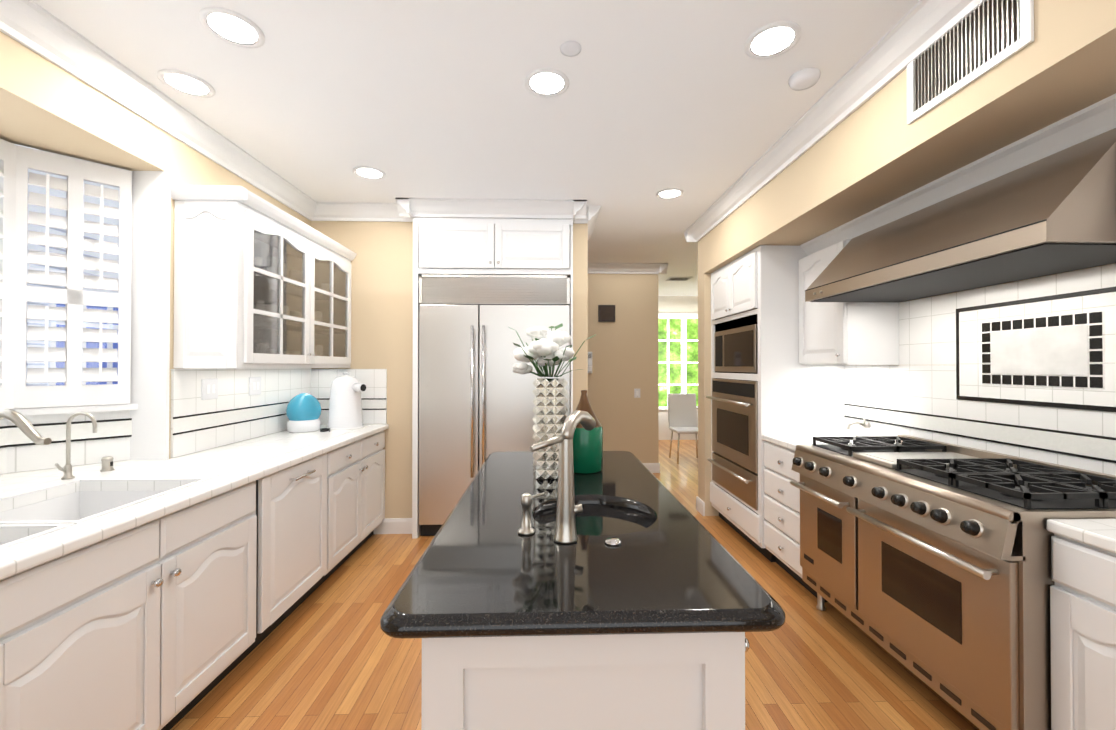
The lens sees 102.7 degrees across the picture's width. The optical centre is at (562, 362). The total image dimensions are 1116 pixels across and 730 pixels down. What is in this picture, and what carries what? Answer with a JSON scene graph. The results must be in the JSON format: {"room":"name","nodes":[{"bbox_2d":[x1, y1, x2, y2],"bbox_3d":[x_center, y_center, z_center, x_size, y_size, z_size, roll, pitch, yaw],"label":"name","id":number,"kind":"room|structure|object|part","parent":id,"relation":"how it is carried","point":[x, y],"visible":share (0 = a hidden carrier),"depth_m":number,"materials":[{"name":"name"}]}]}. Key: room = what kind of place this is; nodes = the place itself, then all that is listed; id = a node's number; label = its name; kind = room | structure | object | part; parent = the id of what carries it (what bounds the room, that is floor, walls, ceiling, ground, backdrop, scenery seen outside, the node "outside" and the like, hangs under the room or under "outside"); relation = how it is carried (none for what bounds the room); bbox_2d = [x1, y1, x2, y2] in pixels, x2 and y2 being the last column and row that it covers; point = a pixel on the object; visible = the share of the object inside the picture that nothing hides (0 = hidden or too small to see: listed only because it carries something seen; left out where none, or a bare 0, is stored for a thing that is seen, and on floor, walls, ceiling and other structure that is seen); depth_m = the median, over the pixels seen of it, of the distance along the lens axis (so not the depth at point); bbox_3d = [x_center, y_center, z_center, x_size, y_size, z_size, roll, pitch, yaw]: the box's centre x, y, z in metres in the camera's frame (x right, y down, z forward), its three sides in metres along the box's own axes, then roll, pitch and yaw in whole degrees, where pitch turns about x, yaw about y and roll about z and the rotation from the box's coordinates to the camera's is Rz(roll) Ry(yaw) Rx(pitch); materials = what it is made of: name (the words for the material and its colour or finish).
{"room":"kitchen","nodes":[
{"label":"kitchen","id":0,"kind":"room"},
{"bbox_2d":[0,410,129,474],"bbox_3d":[-2.362,0.819,1.522,0.430,1.170,1.760,0,0,-2],"label":"wall","id":1,"kind":"structure","parent":0,"point":[18,459],"depth_m":2.12,"materials":[{"name":"tile"}]},
{"bbox_2d":[0,426,7,447],"bbox_3d":[-2.471,0.326,1.522,0.004,0.095,0.956,0,0,-2],"label":"backsplash","id":2,"kind":"structure","parent":1,"relation":"attached to","point":[3,429],"depth_m":1.98,"materials":[{"name":"tile"}]},
{"bbox_2d":[26,169,118,385],"bbox_3d":[-2.372,-0.396,1.531,0.354,1.200,1.645,0,0,-2],"label":"window","id":3,"kind":"structure","parent":1,"relation":"in","point":[65,322],"depth_m":2.15,"materials":[{"name":"clear glass"}]},
{"bbox_2d":[0,138,131,408],"bbox_3d":[-2.323,-0.389,1.533,0.302,1.183,1.510,0,0,-2],"label":"window shutter","id":4,"kind":"object","parent":3,"relation":"attached to","point":[17,237],"visible":0.92,"depth_m":2.11,"materials":[{"name":"white wood"}]},
{"bbox_2d":[13,171,170,459],"bbox_3d":[-2.296,-0.251,1.532,0.562,1.490,1.760,0,0,-2],"label":"trim","id":5,"kind":"structure","parent":1,"relation":"attached to","point":[148,406],"depth_m":2.30,"materials":[{"name":"white wood"}]},
{"bbox_2d":[0,103,140,170],"bbox_3d":[-2.312,-1.156,1.539,0.330,0.320,1.560,0,0,-2],"label":"wall","id":6,"kind":"structure","parent":0,"point":[17,127],"depth_m":1.98,"materials":[{"name":"beige paint"}]},
{"bbox_2d":[0,31,310,458],"bbox_3d":[-2.065,0.039,0.857,0.120,2.720,7.100,0,0,-2],"label":"wall","id":7,"kind":"structure","parent":0,"point":[37,87],"depth_m":1.99,"materials":[{"name":"beige paint"}]},
{"bbox_2d":[8,418,131,446],"bbox_3d":[-2.327,0.331,2.153,0.273,0.095,0.303,0,0,-2],"label":"backsplash","id":8,"kind":"structure","parent":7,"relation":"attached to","point":[113,428],"depth_m":2.15,"materials":[{"name":"tile"}]},
{"bbox_2d":[0,0,319,220],"bbox_3d":[-1.944,-1.264,0.570,0.105,0.118,6.300,0,0,-2],"label":"crown molding","id":9,"kind":"structure","parent":7,"relation":"attached to","point":[26,22],"depth_m":2.06,"materials":[{"name":"white wood"}]},
{"bbox_2d":[170,368,311,457],"bbox_3d":[-2.061,0.270,3.022,0.022,0.466,1.369,0,0,-2],"label":"backsplash","id":10,"kind":"structure","parent":7,"relation":"attached to","point":[212,408],"depth_m":2.74,"materials":[{"name":"tile"}]},
{"bbox_2d":[168,185,356,368],"bbox_3d":[-1.882,-0.440,3.012,0.378,0.950,1.407,0,0,-2],"label":"upper cabinet","id":11,"kind":"object","parent":7,"relation":"attached to","point":[259,282],"visible":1,"depth_m":2.46,"materials":[{"name":"white wood"}]},
{"bbox_2d":[311,221,587,517],"bbox_3d":[-1.012,0.064,4.092,2.430,2.720,0.700,0,0,-2],"label":"wall","id":12,"kind":"structure","parent":0,"point":[382,300],"depth_m":3.73,"materials":[{"name":"beige paint"}]},
{"bbox_2d":[312,369,386,423],"bbox_3d":[-1.764,0.280,3.708,0.597,0.458,0.015,0,0,-2],"label":"backsplash","id":13,"kind":"structure","parent":12,"relation":"attached to","point":[374,400],"depth_m":3.71,"materials":[{"name":"tile"}]},
{"bbox_2d":[374,518,411,533],"bbox_3d":[-1.655,1.358,3.704,0.880,0.125,0.016,0,0,-2],"label":"baseboard","id":14,"kind":"structure","parent":12,"relation":"attached to","point":[395,526],"depth_m":3.70,"materials":[{"name":"white wood"}]},
{"bbox_2d":[588,224,595,239],"bbox_3d":[0.255,-1.237,4.142,0.105,0.118,0.700,0,0,-2],"label":"crown molding","id":15,"kind":"structure","parent":12,"relation":"attached to","point":[591,227],"depth_m":4.15,"materials":[{"name":"white wood"}]},
{"bbox_2d":[33,0,919,295],"bbox_3d":[0.177,-1.355,3.040,6.800,0.100,11.300,0,0,-2],"label":"ceiling","id":16,"kind":"structure","parent":0,"point":[317,100],"depth_m":2.16,"materials":[{"name":"white paint"}]},
{"bbox_2d":[157,69,214,97],"bbox_3d":[-1.764,-1.307,2.098,0.209,0.009,0.209,0,-1,43],"label":"recessed light","id":17,"kind":"object","parent":16,"relation":"in","point":[182,82],"depth_m":2.09,"materials":[{"name":"white"}]},
{"bbox_2d":[199,6,264,47],"bbox_3d":[-1.293,-1.310,1.752,0.209,0.009,0.209,0,-1,43],"label":"recessed light","id":18,"kind":"object","parent":16,"relation":"in","point":[227,25],"depth_m":1.74,"materials":[{"name":"white"}]},
{"bbox_2d":[353,166,385,179],"bbox_3d":[-1.324,-1.300,3.062,0.209,0.009,0.209,0,-1,43],"label":"recessed light","id":19,"kind":"object","parent":16,"relation":"in","point":[367,172],"depth_m":3.05,"materials":[{"name":"white"}]},
{"bbox_2d":[524,68,568,96],"bbox_3d":[-0.073,-1.307,2.091,0.209,0.009,0.209,0,-1,43],"label":"recessed light","id":20,"kind":"object","parent":16,"relation":"in","point":[542,82],"depth_m":2.08,"materials":[{"name":"white"}]},
{"bbox_2d":[560,41,580,56],"bbox_3d":[0.034,-1.308,1.864,0.090,0.009,0.090,0,0,-2],"label":"disc","id":21,"kind":"object","parent":16,"relation":"attached to","point":[570,48],"visible":1,"depth_m":1.85,"materials":[{"name":"white plastic"}]},
{"bbox_2d":[656,188,683,198],"bbox_3d":[0.825,-1.297,3.430,0.209,0.009,0.209,0,-1,43],"label":"recessed light","id":22,"kind":"object","parent":16,"relation":"in","point":[669,193],"depth_m":3.42,"materials":[{"name":"white"}]},
{"bbox_2d":[665,277,692,280],"bbox_3d":[1.760,-1.271,6.766,0.340,0.010,0.290,0,0,-2],"label":"ceiling vent","id":23,"kind":"object","parent":16,"relation":"in","point":[678,278],"visible":1,"depth_m":6.74,"materials":[{"name":"grey metal"}]},
{"bbox_2d":[745,21,801,59],"bbox_3d":[0.856,-1.309,1.820,0.209,0.009,0.209,0,-1,43],"label":"recessed light","id":24,"kind":"object","parent":16,"relation":"in","point":[773,40],"depth_m":1.81,"materials":[{"name":"white"}]},
{"bbox_2d":[788,68,820,90],"bbox_3d":[1.109,-1.293,2.048,0.130,0.037,0.129,0,0,-2],"label":"smoke detector","id":25,"kind":"object","parent":16,"relation":"attached to","point":[803,79],"visible":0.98,"depth_m":2.02,"materials":[{"name":"white plastic"}]},
{"bbox_2d":[684,0,983,241],"bbox_3d":[1.371,-1.261,0.988,0.105,0.118,6.925,0,0,-2],"label":"crown molding","id":26,"kind":"structure","parent":16,"relation":"attached to","point":[916,30],"depth_m":2.07,"materials":[{"name":"white wood"}]},
{"bbox_2d":[170,440,979,729],"bbox_3d":[0.177,1.465,3.018,6.800,0.100,11.300,0,0,-2],"label":"floor","id":27,"kind":"structure","parent":0,"point":[328,654],"depth_m":2.06,"materials":[{"name":"brown wood"}]},
{"bbox_2d":[0,576,19,729],"bbox_3d":[-1.685,0.963,0.658,0.623,0.870,0.891,0,0,-2],"label":"base cabinet","id":28,"kind":"object","parent":27,"relation":"on","point":[10,590],"depth_m":1.13,"materials":[{"name":"white wood"}]},
{"bbox_2d":[0,472,263,729],"bbox_3d":[-1.713,0.969,1.526,0.623,0.870,1.110,0,0,-2],"label":"base cabinet","id":29,"kind":"object","parent":27,"relation":"on","point":[170,593],"depth_m":1.54,"materials":[{"name":"white wood"}]},
{"bbox_2d":[0,409,51,444],"bbox_3d":[-2.001,0.313,1.565,0.286,0.360,0.155,0,0,-2],"label":"kitchen faucet","id":30,"kind":"object","parent":29,"relation":"on","point":[23,424],"visible":1,"depth_m":1.60,"materials":[{"name":"silver metal"}]},
{"bbox_2d":[55,412,96,479],"bbox_3d":[-2.070,0.352,1.893,0.137,0.287,0.083,0,0,-2],"label":"filter faucet","id":31,"kind":"object","parent":29,"relation":"on","point":[67,470],"visible":1,"depth_m":1.91,"materials":[{"name":"silver metal"}]},
{"bbox_2d":[100,456,114,471],"bbox_3d":[-2.103,0.465,2.063,0.048,0.064,0.047,0,0,-2],"label":"air gap cap","id":32,"kind":"object","parent":29,"relation":"on","point":[107,463],"visible":1,"depth_m":2.05,"materials":[{"name":"silver metal"}]},
{"bbox_2d":[0,424,387,583],"bbox_3d":[-1.455,0.518,1.972,0.130,0.040,3.498,0,0,-2],"label":"countertop","id":33,"kind":"structure","parent":29,"relation":"on","point":[31,553],"depth_m":1.50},
{"bbox_2d":[327,372,365,429],"bbox_3d":[-1.675,0.290,3.499,0.304,0.437,0.256,0,0,-2],"label":"kettle","id":34,"kind":"object","parent":33,"relation":"on","point":[345,406],"visible":0.98,"depth_m":3.41,"materials":[{"name":"white plastic"}]},
{"bbox_2d":[124,448,339,638],"bbox_3d":[-1.741,0.976,2.411,0.623,0.870,0.802,0,0,-2],"label":"base cabinet","id":35,"kind":"object","parent":27,"relation":"on","point":[300,502],"depth_m":2.38,"materials":[{"name":"white wood"}]},
{"bbox_2d":[236,428,384,569],"bbox_3d":[-1.766,0.982,3.225,0.623,0.870,0.967,0,0,-2],"label":"base cabinet","id":36,"kind":"object","parent":27,"relation":"on","point":[360,497],"depth_m":3.17,"materials":[{"name":"white wood"}]},
{"bbox_2d":[286,393,320,432],"bbox_3d":[-1.928,0.366,3.330,0.230,0.282,0.230,0,0,-2],"label":"humidifier","id":37,"kind":"object","parent":36,"relation":"on","point":[303,412],"visible":1,"depth_m":3.25,"materials":[{"name":"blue plastic"}]},
{"bbox_2d":[320,428,329,431],"bbox_3d":[-1.731,0.490,3.256,0.065,0.029,0.085,0,0,-2],"label":"cord","id":38,"kind":"object","parent":36,"relation":"on","point":[324,429],"visible":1,"depth_m":3.23,"materials":[{"name":"black plastic"}]},
{"bbox_2d":[412,217,572,538],"bbox_3d":[-0.575,0.123,3.985,1.300,2.600,0.741,0,0,-2],"label":"tall cabinet","id":39,"kind":"object","parent":27,"relation":"on","point":[481,246],"visible":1,"depth_m":3.61,"materials":[{"name":"white wood"}]},
{"bbox_2d":[320,198,600,223],"bbox_3d":[-0.825,-1.241,3.645,2.295,0.118,0.225,0,0,-2],"label":"crown molding","id":40,"kind":"structure","parent":39,"relation":"attached to","point":[488,208],"depth_m":3.61,"materials":[{"name":"white wood"}]},
{"bbox_2d":[419,274,569,535],"bbox_3d":[-0.563,0.353,3.985,1.236,2.140,0.818,0,0,-2],"label":"refrigerator","id":41,"kind":"object","parent":27,"relation":"on","point":[477,396],"visible":0.77,"depth_m":3.64,"materials":[{"name":"silver metal"}]},
{"bbox_2d":[422,503,749,729],"bbox_3d":[0.020,0.966,1.667,0.720,0.879,1.576,0,0,-2],"label":"kitchen island","id":42,"kind":"object","parent":27,"relation":"on","point":[529,686],"depth_m":0.89,"materials":[{"name":"white wood"}]},
{"bbox_2d":[380,451,784,646],"bbox_3d":[0.020,0.503,1.670,0.800,0.055,1.660,0,0,-2],"label":"island countertop","id":43,"kind":"structure","parent":42,"relation":"on","point":[479,582],"depth_m":0.99,"materials":[{"name":"black stone"}]},
{"bbox_2d":[518,492,544,535],"bbox_3d":[-0.088,0.426,1.272,0.077,0.111,0.058,0,0,-2],"label":"soap dispenser","id":44,"kind":"object","parent":43,"relation":"on","point":[525,529],"visible":1,"depth_m":1.25,"materials":[{"name":"silver metal"}]},
{"bbox_2d":[532,378,567,478],"bbox_3d":[-0.053,0.276,1.920,0.150,0.420,0.150,0,0,-2],"label":"vase","id":45,"kind":"object","parent":43,"relation":"on","point":[550,401],"visible":0.88,"depth_m":1.86,"materials":[{"name":"silver metal"}]},
{"bbox_2d":[509,323,594,376],"bbox_3d":[-0.043,-0.058,1.922,0.397,0.241,0.267,0,0,-2],"label":"flower bouquet","id":46,"kind":"object","parent":45,"relation":"in","point":[542,348],"visible":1,"depth_m":1.90,"materials":[{"name":"white plant"}]},
{"bbox_2d":[530,410,595,543],"bbox_3d":[0.010,0.309,1.277,0.198,0.344,0.269,0,0,-2],"label":"island faucet","id":47,"kind":"object","parent":43,"relation":"on","point":[568,509],"visible":1,"depth_m":1.20,"materials":[{"name":"silver metal"}]},
{"bbox_2d":[573,390,602,473],"bbox_3d":[0.099,0.306,2.034,0.172,0.362,0.172,0,0,-2],"label":"bottle vase","id":48,"kind":"object","parent":43,"relation":"on","point":[587,452],"visible":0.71,"depth_m":1.96,"materials":[{"name":"green glass"}]},
{"bbox_3d":[0.135,0.476,1.194,0.044,0.009,0.044,0,0,-2],"label":"kitchen island air switch cap","id":49,"kind":"part","parent":43,"relation":"part of","materials":[{"name":"silver metal"}]},
{"bbox_2d":[667,394,697,463],"bbox_3d":[1.844,0.959,6.626,0.442,0.971,0.540,0,0,-2],"label":"chair","id":50,"kind":"object","parent":27,"relation":"on","point":[682,413],"visible":0.81,"depth_m":6.81,"materials":[{"name":"white plastic"}]},
{"bbox_2d":[706,245,845,561],"bbox_3d":[1.668,0.293,3.672,0.695,2.255,0.975,0,0,-2],"label":"tall cabinet","id":51,"kind":"object","parent":27,"relation":"on","point":[763,381],"visible":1,"depth_m":3.23,"materials":[{"name":"white wood"}]},
{"bbox_2d":[762,438,827,601],"bbox_3d":[1.735,0.980,2.910,0.609,0.870,0.531,0,0,-2],"label":"base cabinet","id":52,"kind":"object","parent":27,"relation":"on","point":[781,498],"depth_m":2.90,"materials":[{"name":"white wood"}]},
{"bbox_2d":[762,434,855,449],"bbox_3d":[1.731,0.525,2.914,0.618,0.040,0.531,0,0,-2],"label":"countertop","id":53,"kind":"structure","parent":52,"relation":"on","point":[791,440],"depth_m":3.02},
{"bbox_2d":[790,435,1115,729],"bbox_3d":[1.696,0.915,2.030,0.711,0.985,1.220,0,0,-2],"label":"range","id":54,"kind":"object","parent":27,"relation":"on","point":[927,562],"visible":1,"depth_m":1.69,"materials":[{"name":"silver metal"}]},
{"bbox_2d":[1046,526,1115,729],"bbox_3d":[1.831,0.964,0.847,0.549,0.870,1.147,0,0,-2],"label":"base cabinet","id":55,"kind":"object","parent":27,"relation":"on","point":[1083,627],"depth_m":1.32,"materials":[{"name":"white wood"}]},
{"bbox_2d":[1046,519,1115,549],"bbox_3d":[1.826,0.509,0.851,0.558,0.040,1.147,0,0,-2],"label":"countertop","id":56,"kind":"structure","parent":55,"relation":"on","point":[1102,531],"depth_m":1.34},
{"bbox_2d":[588,274,658,462],"bbox_3d":[-0.528,0.077,5.858,3.570,2.720,0.120,0,0,-2],"label":"wall","id":57,"kind":"structure","parent":0,"point":[623,348],"depth_m":5.84,"materials":[{"name":"beige paint"}]},
{"bbox_2d":[588,352,591,372],"bbox_3d":[0.350,-0.004,5.801,0.080,0.280,0.050,0,0,-2],"label":"intercom","id":58,"kind":"object","parent":57,"relation":"attached to","point":[589,362],"visible":0.71,"depth_m":5.80,"materials":[{"name":"white plastic"}]},
{"bbox_2d":[598,305,614,321],"bbox_3d":[0.579,-0.643,5.826,0.220,0.220,0.023,0,0,-2],"label":"framed picture","id":59,"kind":"object","parent":57,"relation":"attached to","point":[606,313],"visible":0.96,"depth_m":5.82},
{"bbox_2d":[588,263,667,274],"bbox_3d":[-0.372,-1.225,5.760,3.475,0.118,0.105,0,0,-2],"label":"crown molding","id":60,"kind":"structure","parent":57,"relation":"attached to","point":[593,268],"depth_m":5.78,"materials":[{"name":"white wood"}]},
{"bbox_2d":[634,389,639,397],"bbox_3d":[0.979,0.397,5.832,0.080,0.120,0.022,0,0,-2],"label":"hall light switch","id":61,"kind":"object","parent":57,"relation":"attached to","point":[636,393],"visible":1,"depth_m":5.84,"materials":[{"name":"white plastic"}]},
{"bbox_2d":[643,463,659,472],"bbox_3d":[0.582,1.374,5.815,1.386,0.125,0.016,0,0,-2],"label":"baseboard","id":62,"kind":"structure","parent":57,"relation":"attached to","point":[653,467],"depth_m":5.83,"materials":[{"name":"white wood"}]},
{"bbox_2d":[658,296,697,439],"bbox_3d":[0.416,0.097,8.449,5.620,2.720,0.120,0,0,-2],"label":"wall","id":63,"kind":"structure","parent":0,"point":[677,304],"depth_m":8.45,"materials":[{"name":"white paint"}]},
{"bbox_2d":[658,313,697,409],"bbox_3d":[2.006,-0.023,8.460,1.890,1.820,0.080,0,0,-2],"label":"window","id":64,"kind":"structure","parent":63,"relation":"in","point":[683,317],"depth_m":8.47,"materials":[{"name":"white wood"}]},
{"bbox_2d":[698,273,718,515],"bbox_3d":[1.659,0.295,4.255,0.680,2.260,0.180,0,0,-2],"label":"wall","id":65,"kind":"structure","parent":0,"point":[704,376],"depth_m":4.16,"materials":[{"name":"beige paint"}]},
{"bbox_2d":[696,496,704,510],"bbox_3d":[1.648,1.363,4.344,0.696,0.125,0.016,0,0,-2],"label":"baseboard","id":66,"kind":"structure","parent":65,"relation":"attached to","point":[700,505],"depth_m":4.24,"materials":[{"name":"white wood"}]},
{"bbox_2d":[698,0,1115,276],"bbox_3d":[1.766,-1.091,0.897,0.680,0.460,6.920,0,0,-2],"label":"soffit","id":67,"kind":"structure","parent":0,"point":[876,150],"depth_m":1.84,"materials":[{"name":"beige paint"}]},
{"bbox_2d":[907,0,1033,123],"bbox_3d":[1.398,-1.093,1.566,0.011,0.265,0.460,0,0,-2],"label":"air vent grille","id":68,"kind":"object","parent":67,"relation":"attached to","point":[981,39],"visible":0.98,"depth_m":1.54,"materials":[{"name":"silver metal"}]},
{"bbox_2d":[849,263,1115,435],"bbox_3d":[2.166,0.039,0.901,0.120,2.720,6.920,0,0,-2],"label":"wall","id":69,"kind":"structure","parent":0,"point":[1014,281],"depth_m":2.02,"materials":[{"name":"white tile"}]},
{"bbox_2d":[798,239,899,364],"bbox_3d":[1.853,-0.365,2.946,0.371,0.760,0.493,0,0,-2],"label":"upper cabinet","id":70,"kind":"object","parent":69,"relation":"attached to","point":[848,333],"visible":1,"depth_m":2.72,"materials":[{"name":"white wood"}]},
{"bbox_2d":[800,93,1115,255],"bbox_3d":[1.957,-0.817,0.371,0.330,0.095,5.660,0,0,-2],"label":"crown molding","id":71,"kind":"structure","parent":69,"relation":"attached to","point":[1091,121],"depth_m":1.85,"materials":[{"name":"white wood"}]},
{"bbox_2d":[805,128,1115,301],"bbox_3d":[1.769,-0.561,2.044,0.596,0.388,1.300,0,0,-2],"label":"range hood","id":72,"kind":"object","parent":69,"relation":"attached to","point":[1055,213],"visible":0.98,"depth_m":1.68,"materials":[{"name":"silver metal"}]},
{"bbox_2d":[844,264,1115,474],"bbox_3d":[2.066,0.062,1.742,0.021,0.864,2.908,0,0,-2],"label":"backsplash","id":73,"kind":"structure","parent":69,"relation":"attached to","point":[1025,368],"depth_m":2.05,"materials":[{"name":"tile"}]},
{"bbox_2d":[847,419,870,429],"bbox_3d":[1.954,0.406,2.953,0.148,0.072,0.036,0,0,-2],"label":"pot filler faucet","id":74,"kind":"object","parent":73,"relation":"attached to","point":[864,424],"visible":1,"depth_m":2.94,"materials":[{"name":"silver metal"}]},
{"label":"outside","id":75,"kind":"structure","parent":0,"visible":0},
{"bbox_2d":[15,144,118,385],"bbox_3d":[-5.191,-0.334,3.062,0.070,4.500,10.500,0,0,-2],"label":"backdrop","id":76,"kind":"structure","parent":75,"point":[58,269],"depth_m":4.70,"materials":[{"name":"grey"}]},
{"bbox_2d":[658,319,697,405],"bbox_3d":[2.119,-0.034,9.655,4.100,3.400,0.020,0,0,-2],"label":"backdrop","id":77,"kind":"structure","parent":75,"point":[675,351],"depth_m":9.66,"materials":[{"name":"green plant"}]}
]}

